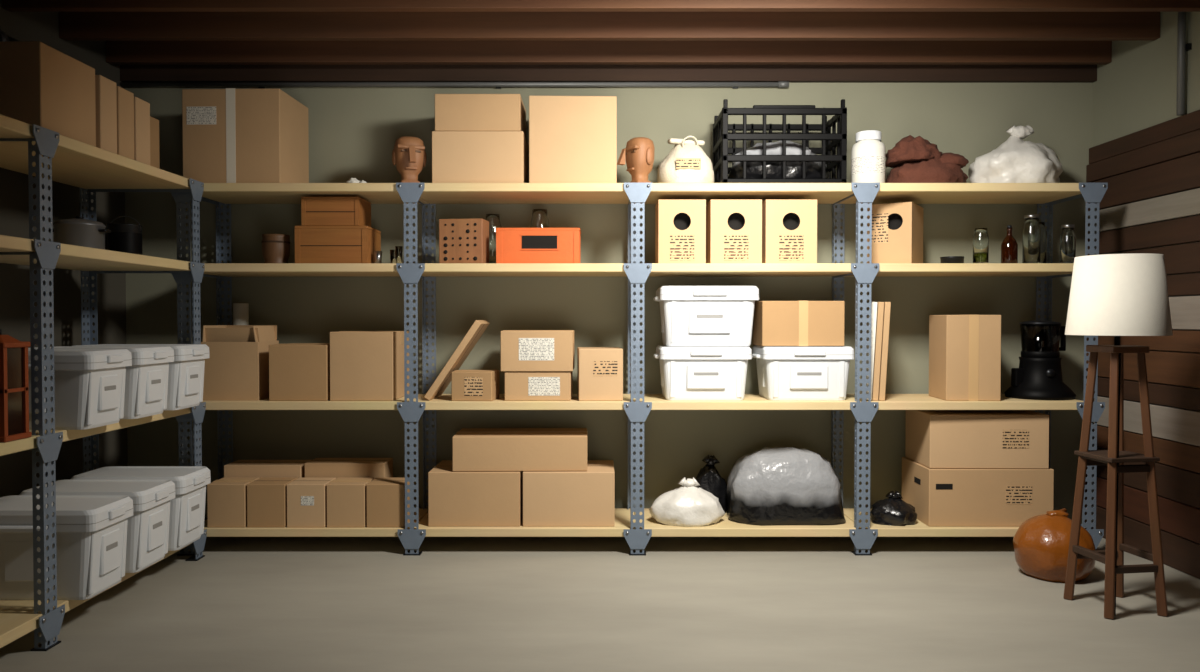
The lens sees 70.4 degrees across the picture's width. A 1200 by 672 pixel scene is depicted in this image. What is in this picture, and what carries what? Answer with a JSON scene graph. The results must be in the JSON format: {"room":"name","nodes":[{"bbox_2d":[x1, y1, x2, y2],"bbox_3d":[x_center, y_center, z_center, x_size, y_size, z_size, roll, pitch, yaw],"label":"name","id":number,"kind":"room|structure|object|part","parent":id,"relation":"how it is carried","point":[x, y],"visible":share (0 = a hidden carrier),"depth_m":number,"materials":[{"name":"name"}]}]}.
{"room":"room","nodes":[
{"label":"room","id":0,"kind":"room"},
{"bbox_2d":[0,0,127,496],"bbox_3d":[-2.920,-0.278,1.475,0.200,3.200,7.160,0,1,0],"label":"wall","id":1,"kind":"structure","parent":0,"point":[15,468],"depth_m":4.44,"materials":[{"name":"beige paint"}]},
{"bbox_2d":[0,537,1199,671],"bbox_3d":[0.050,1.322,1.505,6.140,0.200,7.560,0,1,0],"label":"floor","id":2,"kind":"structure","parent":0,"point":[251,604],"depth_m":3.67,"materials":[{"name":"concrete"}]},
{"bbox_2d":[0,114,206,650],"bbox_3d":[-2.389,0.202,3.234,0.602,1.975,2.550,0,1,0],"label":"shelving unit","id":3,"kind":"object","parent":2,"relation":"on","point":[45,154],"visible":0.7,"depth_m":3.29,"materials":[{"name":"wood"}]},
{"bbox_2d":[0,329,31,441],"bbox_3d":[-2.175,0.176,3.074,0.143,0.400,0.143,0,1,0],"label":"lantern","id":4,"kind":"object","parent":3,"relation":"on","point":[14,377],"visible":1,"depth_m":3.07,"materials":[{"name":"brown wood"}]},
{"bbox_2d":[0,41,95,146],"bbox_3d":[-2.410,-0.966,3.462,0.500,0.351,0.360,0,1,0],"label":"cardboard box","id":5,"kind":"object","parent":3,"relation":"on","point":[41,85],"visible":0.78,"depth_m":3.32,"materials":[{"name":"brown cardboard"}]},
{"bbox_2d":[0,495,132,599],"bbox_3d":[-2.270,0.865,3.497,0.584,0.360,0.344,0,1,0],"label":"storage bin","id":6,"kind":"object","parent":3,"relation":"on","point":[91,530],"visible":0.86,"depth_m":3.37,"materials":[{"name":"white plastic"}]},
{"bbox_2d":[48,216,110,249],"bbox_3d":[-2.370,-0.459,3.872,0.226,0.170,0.208,1,1,41],"label":"cooking pot","id":7,"kind":"object","parent":3,"relation":"on","point":[79,231],"visible":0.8,"depth_m":3.79,"materials":[{"name":"grey metal"}]},
{"bbox_2d":[28,349,131,429],"bbox_3d":[-2.270,0.213,3.485,0.584,0.310,0.344,0,1,0],"label":"storage bin","id":8,"kind":"object","parent":3,"relation":"on","point":[89,384],"visible":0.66,"depth_m":3.36,"materials":[{"name":"white plastic"}]},
{"bbox_2d":[19,480,175,572],"bbox_3d":[-2.270,0.858,3.857,0.584,0.360,0.344,0,1,0],"label":"storage bin","id":9,"kind":"object","parent":3,"relation":"on","point":[148,527],"visible":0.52,"depth_m":3.81,"materials":[{"name":"white plastic"}]},
{"bbox_2d":[28,346,173,418],"bbox_3d":[-2.270,0.206,3.845,0.584,0.310,0.344,0,1,0],"label":"storage bin","id":10,"kind":"object","parent":3,"relation":"on","point":[146,380],"visible":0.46,"depth_m":3.78,"materials":[{"name":"white plastic"}]},
{"bbox_2d":[95,75,116,153],"bbox_3d":[-2.390,-0.961,3.723,0.480,0.331,0.125,0,1,0],"label":"box file","id":11,"kind":"object","parent":3,"relation":"on","point":[105,89],"visible":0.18,"depth_m":3.70,"materials":[{"name":"cardboard"}]},
{"bbox_2d":[105,234,106,249],"bbox_3d":[-2.490,-0.446,4.292,0.124,0.130,0.124,0,1,0],"label":"paint can","id":12,"kind":"object","parent":3,"relation":"on","point":[105,234],"visible":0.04,"depth_m":4.24,"materials":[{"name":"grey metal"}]},
{"bbox_2d":[106,216,142,254],"bbox_3d":[-2.310,-0.481,4.132,0.162,0.206,0.153,0,1,0],"label":"paint can","id":13,"kind":"object","parent":3,"relation":"on","point":[127,238],"visible":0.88,"depth_m":4.07,"materials":[{"name":"grey metal"}]},
{"bbox_2d":[116,86,133,159],"bbox_3d":[-2.390,-0.959,3.863,0.480,0.321,0.125,0,1,0],"label":"box file","id":14,"kind":"object","parent":3,"relation":"on","point":[125,99],"visible":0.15,"depth_m":3.85,"materials":[{"name":"cardboard"}]},
{"bbox_2d":[70,466,210,550],"bbox_3d":[-2.270,0.851,4.217,0.584,0.360,0.344,0,1,0],"label":"storage bin","id":15,"kind":"object","parent":3,"relation":"on","point":[187,510],"visible":0.5,"depth_m":4.16,"materials":[{"name":"white plastic"}]},
{"bbox_2d":[134,97,149,164],"bbox_3d":[-2.390,-0.957,4.003,0.480,0.311,0.125,0,1,0],"label":"box file","id":16,"kind":"object","parent":3,"relation":"on","point":[141,107],"visible":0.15,"depth_m":3.99,"materials":[{"name":"cardboard"}]},
{"bbox_2d":[76,344,209,409],"bbox_3d":[-2.270,0.199,4.205,0.584,0.310,0.344,0,1,0],"label":"storage bin","id":17,"kind":"object","parent":3,"relation":"on","point":[186,373],"visible":0.39,"depth_m":4.15,"materials":[{"name":"white plastic"}]},
{"bbox_2d":[150,116,159,168],"bbox_3d":[-2.440,-0.956,4.233,0.360,0.301,0.260,0,1,0],"label":"cardboard box","id":18,"kind":"object","parent":3,"relation":"on","point":[154,123],"visible":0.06,"depth_m":4.31,"materials":[{"name":"brown cardboard"}]},
{"bbox_2d":[170,183,1107,554],"bbox_3d":[0.200,0.173,4.753,4.950,1.975,0.522,0,1,0],"label":"shelving unit","id":19,"kind":"object","parent":2,"relation":"on","point":[634,523],"visible":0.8,"depth_m":4.52,"materials":[{"name":"wood"}]},
{"bbox_2d":[207,478,259,526],"bbox_3d":[-2.001,0.907,4.648,0.207,0.233,0.200,0,1,0],"label":"cardboard box","id":20,"kind":"object","parent":19,"relation":"on","point":[226,497],"visible":0.87,"depth_m":4.55,"materials":[{"name":"brown cardboard"}]},
{"bbox_2d":[201,325,278,399],"bbox_3d":[-1.999,0.143,4.734,0.308,0.404,0.300,0,1,0],"label":"cardboard box","id":21,"kind":"object","parent":19,"relation":"on","point":[237,367],"visible":0.94,"depth_m":4.59,"materials":[{"name":"brown cardboard"}]},
{"bbox_2d":[233,303,248,324],"bbox_3d":[-2.090,0.075,4.952,0.084,0.530,0.084,0,1,0],"label":"paper roll","id":22,"kind":"object","parent":19,"relation":"on","point":[240,310],"visible":0.31,"depth_m":4.91,"materials":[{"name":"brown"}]},
{"bbox_2d":[182,88,308,182],"bbox_3d":[-1.962,-1.069,4.741,0.526,0.508,0.423,0,1,2],"label":"cardboard box","id":23,"kind":"object","parent":19,"relation":"on","point":[231,135],"visible":0.87,"depth_m":4.53,"materials":[{"name":"brown cardboard"}]},
{"bbox_2d":[224,460,310,477],"bbox_3d":[-1.894,0.871,4.867,0.432,0.296,0.200,0,1,0],"label":"cardboard box","id":24,"kind":"object","parent":19,"relation":"on","point":[239,468],"visible":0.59,"depth_m":4.77,"materials":[{"name":"brown cardboard"}]},
{"bbox_2d":[247,478,297,526],"bbox_3d":[-1.788,0.907,4.648,0.204,0.233,0.200,0,1,0],"label":"cardboard box","id":25,"kind":"object","parent":19,"relation":"on","point":[266,497],"visible":0.91,"depth_m":4.55,"materials":[{"name":"brown cardboard"}]},
{"bbox_2d":[262,234,289,262],"bbox_3d":[-1.778,-0.471,4.665,0.149,0.165,0.149,0,1,0],"label":"wooden cup","id":26,"kind":"object","parent":19,"relation":"on","point":[275,247],"visible":0.84,"depth_m":4.61,"materials":[{"name":"brown wood"}]},
{"bbox_2d":[269,343,329,400],"bbox_3d":[-1.619,0.194,4.724,0.315,0.302,0.340,0,1,0],"label":"cardboard box","id":27,"kind":"object","parent":19,"relation":"on","point":[297,371],"visible":0.7,"depth_m":4.55,"materials":[{"name":"brown cardboard"}]},
{"bbox_2d":[287,478,335,526],"bbox_3d":[-1.575,0.907,4.647,0.204,0.233,0.202,0,1,0],"label":"cardboard box","id":28,"kind":"object","parent":19,"relation":"on","point":[306,497],"visible":0.92,"depth_m":4.55,"materials":[{"name":"brown cardboard"}]},
{"bbox_2d":[295,226,380,262],"bbox_3d":[-1.447,-0.492,4.712,0.393,0.206,0.284,0,1,0],"label":"wooden crate","id":29,"kind":"object","parent":19,"relation":"on","point":[313,244],"visible":0.8,"depth_m":4.57,"materials":[{"name":"brown wood"}]},
{"bbox_2d":[301,197,370,226],"bbox_3d":[-1.453,-0.675,4.698,0.313,0.157,0.244,0,1,0],"label":"wooden crate","id":30,"kind":"object","parent":29,"relation":"on","point":[315,211],"visible":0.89,"depth_m":4.58,"materials":[{"name":"brown wood"}]},
{"bbox_2d":[304,458,392,478],"bbox_3d":[-1.433,0.866,4.867,0.449,0.307,0.200,0,1,0],"label":"cardboard box","id":31,"kind":"object","parent":19,"relation":"on","point":[336,468],"visible":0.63,"depth_m":4.77,"materials":[{"name":"brown cardboard"}]},
{"bbox_2d":[327,478,373,526],"bbox_3d":[-1.362,0.907,4.648,0.207,0.233,0.200,0,1,0],"label":"cardboard box","id":32,"kind":"object","parent":19,"relation":"on","point":[346,497],"visible":0.87,"depth_m":4.55,"materials":[{"name":"brown cardboard"}]},
{"bbox_2d":[346,178,366,182],"bbox_3d":[-1.330,-0.838,4.643,0.118,0.050,0.077,0,1,0],"label":"crumpled paper","id":33,"kind":"object","parent":19,"relation":"on","point":[351,180],"visible":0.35,"depth_m":4.63,"materials":[{"name":"white paper"}]},
{"bbox_2d":[330,331,409,400],"bbox_3d":[-1.279,0.158,4.754,0.342,0.371,0.400,0,1,0],"label":"cardboard box","id":34,"kind":"object","parent":19,"relation":"on","point":[364,365],"visible":0.95,"depth_m":4.55,"materials":[{"name":"brown cardboard"}]},
{"bbox_2d":[374,251,381,262],"bbox_3d":[-1.212,-0.425,4.643,0.044,0.075,0.044,0,1,0],"label":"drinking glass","id":35,"kind":"object","parent":19,"relation":"on","point":[377,254],"visible":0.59,"depth_m":4.63,"materials":[{"name":"clear glass"}]},
{"bbox_2d":[366,478,409,526],"bbox_3d":[-1.149,0.907,4.648,0.204,0.233,0.200,0,1,0],"label":"cardboard box","id":36,"kind":"object","parent":19,"relation":"on","point":[385,497],"visible":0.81,"depth_m":4.55,"materials":[{"name":"brown cardboard"}]},
{"bbox_2d":[390,250,395,262],"bbox_3d":[-1.147,-0.435,4.743,0.050,0.090,0.050,0,1,0],"label":"drinking glass","id":37,"kind":"object","parent":19,"relation":"on","point":[392,252],"visible":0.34,"depth_m":4.72,"materials":[{"name":"clear glass"}]},
{"bbox_2d":[395,246,402,262],"bbox_3d":[-1.093,-0.438,4.623,0.040,0.100,0.040,0,1,0],"label":"drinking glass","id":38,"kind":"object","parent":19,"relation":"on","point":[398,249],"visible":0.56,"depth_m":4.61,"materials":[{"name":"clear glass"}]},
{"bbox_2d":[392,136,426,182],"bbox_3d":[-1.022,-0.942,4.580,0.184,0.260,0.212,0,1,-20],"label":"head sculpture","id":39,"kind":"object","parent":19,"relation":"on","point":[408,153],"visible":0.94,"depth_m":4.56,"materials":[{"name":"brown wood"}]},
{"bbox_2d":[424,320,489,399],"bbox_3d":[-0.792,0.127,4.743,0.306,0.432,0.360,0,1,0],"label":"cardboard box","id":40,"kind":"object","parent":19,"relation":"on","point":[477,329],"visible":1,"depth_m":4.57,"materials":[{"name":"brown cardboard"}]},
{"bbox_2d":[439,218,488,262],"bbox_3d":[-0.741,-0.510,4.640,0.242,0.244,0.142,0,1,8],"label":"wooden box","id":41,"kind":"object","parent":19,"relation":"on","point":[460,240],"visible":0.98,"depth_m":4.57,"materials":[{"name":"brown wood"}]},
{"bbox_2d":[451,370,498,400],"bbox_3d":[-0.678,0.267,4.645,0.224,0.158,0.201,0,1,5],"label":"cardboard box","id":42,"kind":"object","parent":19,"relation":"on","point":[466,385],"visible":1,"depth_m":4.55,"materials":[{"name":"brown cardboard"}]},
{"bbox_2d":[428,460,522,525],"bbox_3d":[-0.677,0.875,4.767,0.494,0.293,0.400,0,1,0],"label":"cardboard box","id":43,"kind":"object","parent":19,"relation":"on","point":[455,498],"visible":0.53,"depth_m":4.57,"materials":[{"name":"brown cardboard"}]},
{"bbox_2d":[452,428,586,470],"bbox_3d":[-0.435,0.632,4.763,0.730,0.189,0.360,0,1,-1],"label":"cardboard box","id":44,"kind":"object","parent":43,"relation":"on","point":[473,449],"visible":1,"depth_m":4.59,"materials":[{"name":"brown cardboard"}]},
{"bbox_2d":[432,131,528,182],"bbox_3d":[-0.654,-0.957,4.733,0.490,0.284,0.380,0,1,0],"label":"cardboard box","id":45,"kind":"object","parent":19,"relation":"on","point":[457,156],"visible":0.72,"depth_m":4.54,"materials":[{"name":"brown cardboard"}]},
{"bbox_2d":[435,94,525,136],"bbox_3d":[-0.656,-1.200,4.728,0.458,0.200,0.360,0,1,0],"label":"cardboard box","id":46,"kind":"object","parent":45,"relation":"on","point":[453,112],"visible":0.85,"depth_m":4.55,"materials":[{"name":"brown cardboard"}]},
{"bbox_2d":[486,214,501,262],"bbox_3d":[-0.612,-0.542,4.851,0.100,0.300,0.100,0,1,0],"label":"glass jar","id":47,"kind":"object","parent":19,"relation":"on","point":[494,219],"visible":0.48,"depth_m":4.80,"materials":[{"name":"clear glass"}]},
{"bbox_2d":[496,228,580,262],"bbox_3d":[-0.333,-0.485,4.661,0.451,0.194,0.225,0,1,0],"label":"wooden box","id":48,"kind":"object","parent":19,"relation":"on","point":[513,245],"visible":0.81,"depth_m":4.55,"materials":[{"name":"paint"}]},
{"bbox_2d":[505,371,572,400],"bbox_3d":[-0.335,0.267,4.725,0.355,0.156,0.322,0,1,0],"label":"cardboard box","id":49,"kind":"object","parent":19,"relation":"on","point":[519,385],"visible":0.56,"depth_m":4.57,"materials":[{"name":"brown cardboard"}]},
{"bbox_2d":[500,330,574,370],"bbox_3d":[-0.340,0.077,4.721,0.390,0.219,0.342,0,1,0],"label":"cardboard box","id":50,"kind":"object","parent":49,"relation":"on","point":[520,350],"visible":1,"depth_m":4.55,"materials":[{"name":"brown cardboard"}]},
{"bbox_2d":[530,209,548,227],"bbox_3d":[-0.344,-0.557,4.870,0.110,0.330,0.110,0,1,0],"label":"glass jar","id":51,"kind":"object","parent":19,"relation":"on","point":[539,219],"visible":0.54,"depth_m":4.83,"materials":[{"name":"clear glass"}]},
{"bbox_2d":[523,460,614,525],"bbox_3d":[-0.169,0.875,4.767,0.494,0.293,0.400,0,1,0],"label":"cardboard box","id":52,"kind":"object","parent":19,"relation":"on","point":[550,498],"visible":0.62,"depth_m":4.57,"materials":[{"name":"brown cardboard"}]},
{"bbox_2d":[529,96,616,182],"bbox_3d":[-0.150,-1.050,4.731,0.467,0.470,0.400,0,1,-2],"label":"cardboard box","id":53,"kind":"object","parent":19,"relation":"on","point":[573,139],"visible":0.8,"depth_m":4.53,"materials":[{"name":"brown cardboard"}]},
{"bbox_2d":[577,347,622,400],"bbox_3d":[-0.003,0.205,4.704,0.237,0.280,0.301,0,1,-3],"label":"cardboard box","id":54,"kind":"object","parent":19,"relation":"on","point":[599,369],"visible":1,"depth_m":4.55,"materials":[{"name":"brown cardboard"}]},
{"bbox_2d":[617,137,654,182],"bbox_3d":[0.186,-0.940,4.596,0.208,0.255,0.180,-1,1,-30],"label":"head sculpture","id":55,"kind":"object","parent":19,"relation":"on","point":[639,151],"visible":0.94,"depth_m":4.55,"materials":[{"name":"brown wood"}]},
{"bbox_2d":[655,200,705,262],"bbox_3d":[0.439,-0.560,4.670,0.253,0.343,0.261,0,1,0],"label":"cardboard box","id":56,"kind":"object","parent":19,"relation":"on","point":[680,225],"visible":0.98,"depth_m":4.54,"materials":[{"name":"beige cardboard"}]},
{"bbox_2d":[657,136,713,182],"bbox_3d":[0.473,-0.953,4.697,0.314,0.278,0.293,0,1,0],"label":"sack","id":57,"kind":"object","parent":19,"relation":"on","point":[687,162],"visible":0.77,"depth_m":4.59,"materials":[{"name":"fabric"}]},
{"bbox_2d":[649,477,724,526],"bbox_3d":[0.482,0.900,4.686,0.422,0.244,0.277,0,1,0],"label":"plastic bag","id":58,"kind":"object","parent":19,"relation":"on","point":[688,505],"visible":1,"depth_m":4.59,"materials":[{"name":"white plastic"}]},
{"bbox_2d":[653,345,751,399],"bbox_3d":[0.570,0.200,4.745,0.535,0.290,0.404,0,1,0],"label":"storage bin","id":59,"kind":"object","parent":19,"relation":"on","point":[687,372],"visible":0.99,"depth_m":4.57,"materials":[{"name":"white plastic"}]},
{"bbox_2d":[654,286,758,345],"bbox_3d":[0.589,-0.110,4.739,0.572,0.324,0.404,0,1,0],"label":"storage bin","id":60,"kind":"object","parent":59,"relation":"on","point":[690,315],"visible":1,"depth_m":4.56,"materials":[{"name":"white plastic"}]},
{"bbox_2d":[696,455,727,511],"bbox_3d":[0.631,0.853,4.928,0.240,0.330,0.148,0,1,0],"label":"garbage bag","id":61,"kind":"object","parent":19,"relation":"on","point":[709,479],"visible":0.59,"depth_m":4.88,"materials":[{"name":"black plastic"}]},
{"bbox_2d":[706,200,761,262],"bbox_3d":[0.728,-0.560,4.670,0.274,0.343,0.261,0,1,0],"label":"cardboard box","id":62,"kind":"object","parent":19,"relation":"on","point":[733,227],"visible":0.98,"depth_m":4.54,"materials":[{"name":"beige cardboard"}]},
{"bbox_2d":[713,99,846,182],"bbox_3d":[0.985,-1.041,4.731,0.664,0.453,0.400,0,1,0],"label":"plastic crate","id":63,"kind":"object","parent":19,"relation":"on","point":[784,160],"visible":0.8,"depth_m":4.54,"materials":[{"name":"black plastic"}]},
{"bbox_2d":[726,447,845,524],"bbox_3d":[1.035,0.819,4.778,0.644,0.402,0.397,0,1,0],"label":"garbage bag","id":64,"kind":"object","parent":19,"relation":"on","point":[776,485],"visible":1,"depth_m":4.62,"materials":[{"name":"grey plastic"}]},
{"bbox_2d":[762,200,816,262],"bbox_3d":[1.022,-0.560,4.670,0.274,0.343,0.261,0,1,0],"label":"cardboard box","id":65,"kind":"object","parent":19,"relation":"on","point":[789,227],"visible":0.97,"depth_m":4.54,"materials":[{"name":"beige cardboard"}]},
{"bbox_2d":[752,345,853,399],"bbox_3d":[1.124,0.200,4.745,0.529,0.290,0.404,0,1,0],"label":"storage bin","id":66,"kind":"object","parent":19,"relation":"on","point":[783,372],"visible":0.98,"depth_m":4.57,"materials":[{"name":"white plastic"}]},
{"bbox_2d":[752,301,844,345],"bbox_3d":[1.101,-0.071,4.750,0.445,0.246,0.303,0,1,0],"label":"cardboard box","id":67,"kind":"object","parent":66,"relation":"on","point":[775,323],"visible":0.95,"depth_m":4.60,"materials":[{"name":"brown cardboard"}]},
{"bbox_2d":[851,130,884,182],"bbox_3d":[1.475,-0.965,4.672,0.179,0.303,0.179,0,1,0],"label":"plastic jar","id":68,"kind":"object","parent":19,"relation":"on","point":[868,153],"visible":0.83,"depth_m":4.60,"materials":[{"name":"plastic"}]},
{"bbox_2d":[860,302,890,400],"bbox_3d":[1.530,0.079,4.732,0.127,0.531,0.360,0,1,12],"label":"cardboard box","id":69,"kind":"object","parent":19,"relation":"on","point":[880,311],"visible":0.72,"depth_m":4.56,"materials":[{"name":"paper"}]},
{"bbox_2d":[870,490,916,525],"bbox_3d":[1.614,0.936,4.679,0.253,0.172,0.220,0,1,19],"label":"garbage bag","id":70,"kind":"object","parent":19,"relation":"on","point":[894,511],"visible":1,"depth_m":4.62,"materials":[{"name":"black plastic"}]},
{"bbox_2d":[867,202,922,262],"bbox_3d":[1.653,-0.558,4.760,0.240,0.335,0.301,1,1,32],"label":"cardboard box","id":71,"kind":"object","parent":19,"relation":"on","point":[897,228],"visible":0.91,"depth_m":4.64,"materials":[{"name":"brown cardboard"}]},
{"bbox_2d":[885,135,968,182],"bbox_3d":[1.808,-0.964,4.736,0.424,0.299,0.398,-1,1,-35],"label":"bag","id":72,"kind":"object","parent":19,"relation":"on","point":[912,160],"visible":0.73,"depth_m":4.62,"materials":[{"name":"brown fabric"}]},
{"bbox_2d":[940,256,963,262],"bbox_3d":[1.932,-0.411,4.663,0.124,0.045,0.124,0,1,0],"label":"tin can","id":73,"kind":"object","parent":19,"relation":"on","point":[948,259],"visible":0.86,"depth_m":4.61,"materials":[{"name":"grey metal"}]},
{"bbox_2d":[929,315,1000,400],"bbox_3d":[2.013,0.114,4.703,0.285,0.462,0.303,0,1,4],"label":"cardboard box","id":74,"kind":"object","parent":19,"relation":"on","point":[964,350],"visible":1,"depth_m":4.56,"materials":[{"name":"brown cardboard"}]},
{"bbox_2d":[902,457,1053,525],"bbox_3d":[2.103,0.866,4.776,0.672,0.309,0.422,0,1,0],"label":"cardboard box","id":75,"kind":"object","parent":19,"relation":"on","point":[939,496],"visible":0.67,"depth_m":4.57,"materials":[{"name":"brown cardboard"}]},
{"bbox_2d":[905,410,1048,468],"bbox_3d":[2.100,0.564,4.771,0.634,0.292,0.401,0,1,1],"label":"cardboard box","id":76,"kind":"object","parent":75,"relation":"on","point":[975,439],"visible":0.9,"depth_m":4.57,"materials":[{"name":"brown cardboard"}]},
{"bbox_2d":[973,228,988,262],"bbox_3d":[2.083,-0.488,4.652,0.080,0.200,0.080,0,1,0],"label":"glass jar","id":77,"kind":"object","parent":19,"relation":"on","point":[980,237],"visible":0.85,"depth_m":4.62,"materials":[{"name":"clear glass"}]},
{"bbox_2d":[1001,225,1017,262],"bbox_3d":[2.235,-0.496,4.641,0.084,0.216,0.084,0,1,0],"label":"glass bottle","id":78,"kind":"object","parent":19,"relation":"on","point":[1009,246],"visible":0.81,"depth_m":4.61,"materials":[{"name":"brown glass"}]},
{"bbox_2d":[968,125,1062,182],"bbox_3d":[2.317,-0.994,4.748,0.483,0.358,0.380,0,1,19],"label":"plastic bag","id":79,"kind":"object","parent":19,"relation":"on","point":[1016,160],"visible":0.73,"depth_m":4.62,"materials":[{"name":"white plastic"}]},
{"bbox_2d":[1022,214,1040,262],"bbox_3d":[2.381,-0.529,4.691,0.090,0.280,0.090,0,1,0],"label":"glass jar","id":80,"kind":"object","parent":19,"relation":"on","point":[1031,231],"visible":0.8,"depth_m":4.66,"materials":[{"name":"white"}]},
{"bbox_2d":[1004,321,1075,399],"bbox_3d":[2.461,0.129,4.753,0.358,0.430,0.358,0,1,0],"label":"blender","id":81,"kind":"object","parent":19,"relation":"on","point":[1038,376],"visible":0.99,"depth_m":4.67,"materials":[{"name":"black plastic"}]},
{"bbox_2d":[1039,222,1046,262],"bbox_3d":[2.479,-0.516,4.821,0.100,0.250,0.100,0,1,0],"label":"glass jar","id":82,"kind":"object","parent":19,"relation":"on","point":[1043,257],"visible":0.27,"depth_m":4.78,"materials":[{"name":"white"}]},
{"bbox_2d":[1060,224,1075,262],"bbox_3d":[2.549,-0.498,4.631,0.076,0.220,0.076,0,1,0],"label":"glass jar","id":83,"kind":"object","parent":19,"relation":"on","point":[1067,237],"visible":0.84,"depth_m":4.60,"materials":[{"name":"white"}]},
{"bbox_2d":[1013,508,1095,582],"bbox_3d":[2.218,1.008,4.157,0.364,0.325,0.358,0,1,0],"label":"vase","id":84,"kind":"object","parent":2,"relation":"on","point":[1041,542],"visible":0.89,"depth_m":4.05,"materials":[{"name":"orange ceramic"}]},
{"bbox_2d":[1063,253,1172,619],"bbox_3d":[2.240,0.419,3.688,0.400,1.526,0.400,0,1,-8],"label":"floor lamp","id":85,"kind":"object","parent":2,"relation":"on","point":[1116,295],"visible":1,"depth_m":3.59,"materials":[{"name":"brown wood"}]},
{"bbox_3d":[2.211,0.467,3.636,0.133,1.408,0.158,0,1,-8],"label":"stem and bulb","id":86,"kind":"part","parent":85,"relation":"part of","materials":[{"name":"brown wood"}]},
{"bbox_3d":[2.240,-0.174,3.677,0.400,0.340,0.400,0,1,-8],"label":"lampshade","id":87,"kind":"part","parent":85,"relation":"part of","materials":[{"name":"fabric"}]},
{"bbox_2d":[2,0,1199,82],"bbox_3d":[0.050,-1.607,1.577,5.738,0.345,6.904,0,1,0],"label":"ceiling","id":88,"kind":"structure","parent":0,"point":[793,41],"depth_m":4.43,"materials":[{"name":"brown wood"}]},
{"bbox_2d":[124,83,1092,523],"bbox_3d":[0.050,-0.347,5.154,6.140,3.200,0.200,0,1,0],"label":"wall","id":89,"kind":"structure","parent":0,"point":[354,131],"depth_m":5.06,"materials":[{"name":"beige paint"}]},
{"bbox_2d":[120,81,788,88],"bbox_3d":[-0.855,-1.480,5.008,3.929,0.036,0.046,0,1,0],"label":"conduit","id":90,"kind":"object","parent":89,"relation":"attached to","point":[780,84],"visible":1,"depth_m":4.99,"materials":[{"name":"grey metal"}]},
{"bbox_2d":[1092,12,1199,410],"bbox_3d":[3.020,-0.278,1.475,0.200,3.200,7.160,0,1,0],"label":"wall","id":91,"kind":"structure","parent":0,"point":[1136,91],"depth_m":4.54,"materials":[{"name":"grey paint"}]},
{"bbox_2d":[1084,110,1199,578],"bbox_3d":[2.900,0.087,1.506,0.040,2.264,7.104,0,1,0],"label":"planks","id":92,"kind":"object","parent":91,"relation":"attached to","point":[1162,159],"depth_m":4.35,"materials":[{"name":"brown wood"}]},
{"bbox_2d":[1176,12,1191,115],"bbox_3d":[2.896,-1.465,4.223,0.047,0.728,0.060,0,1,0],"label":"pipe","id":93,"kind":"object","parent":91,"relation":"attached to","point":[1182,47],"visible":1,"depth_m":4.21,"materials":[{"name":"grey metal"}]}
]}

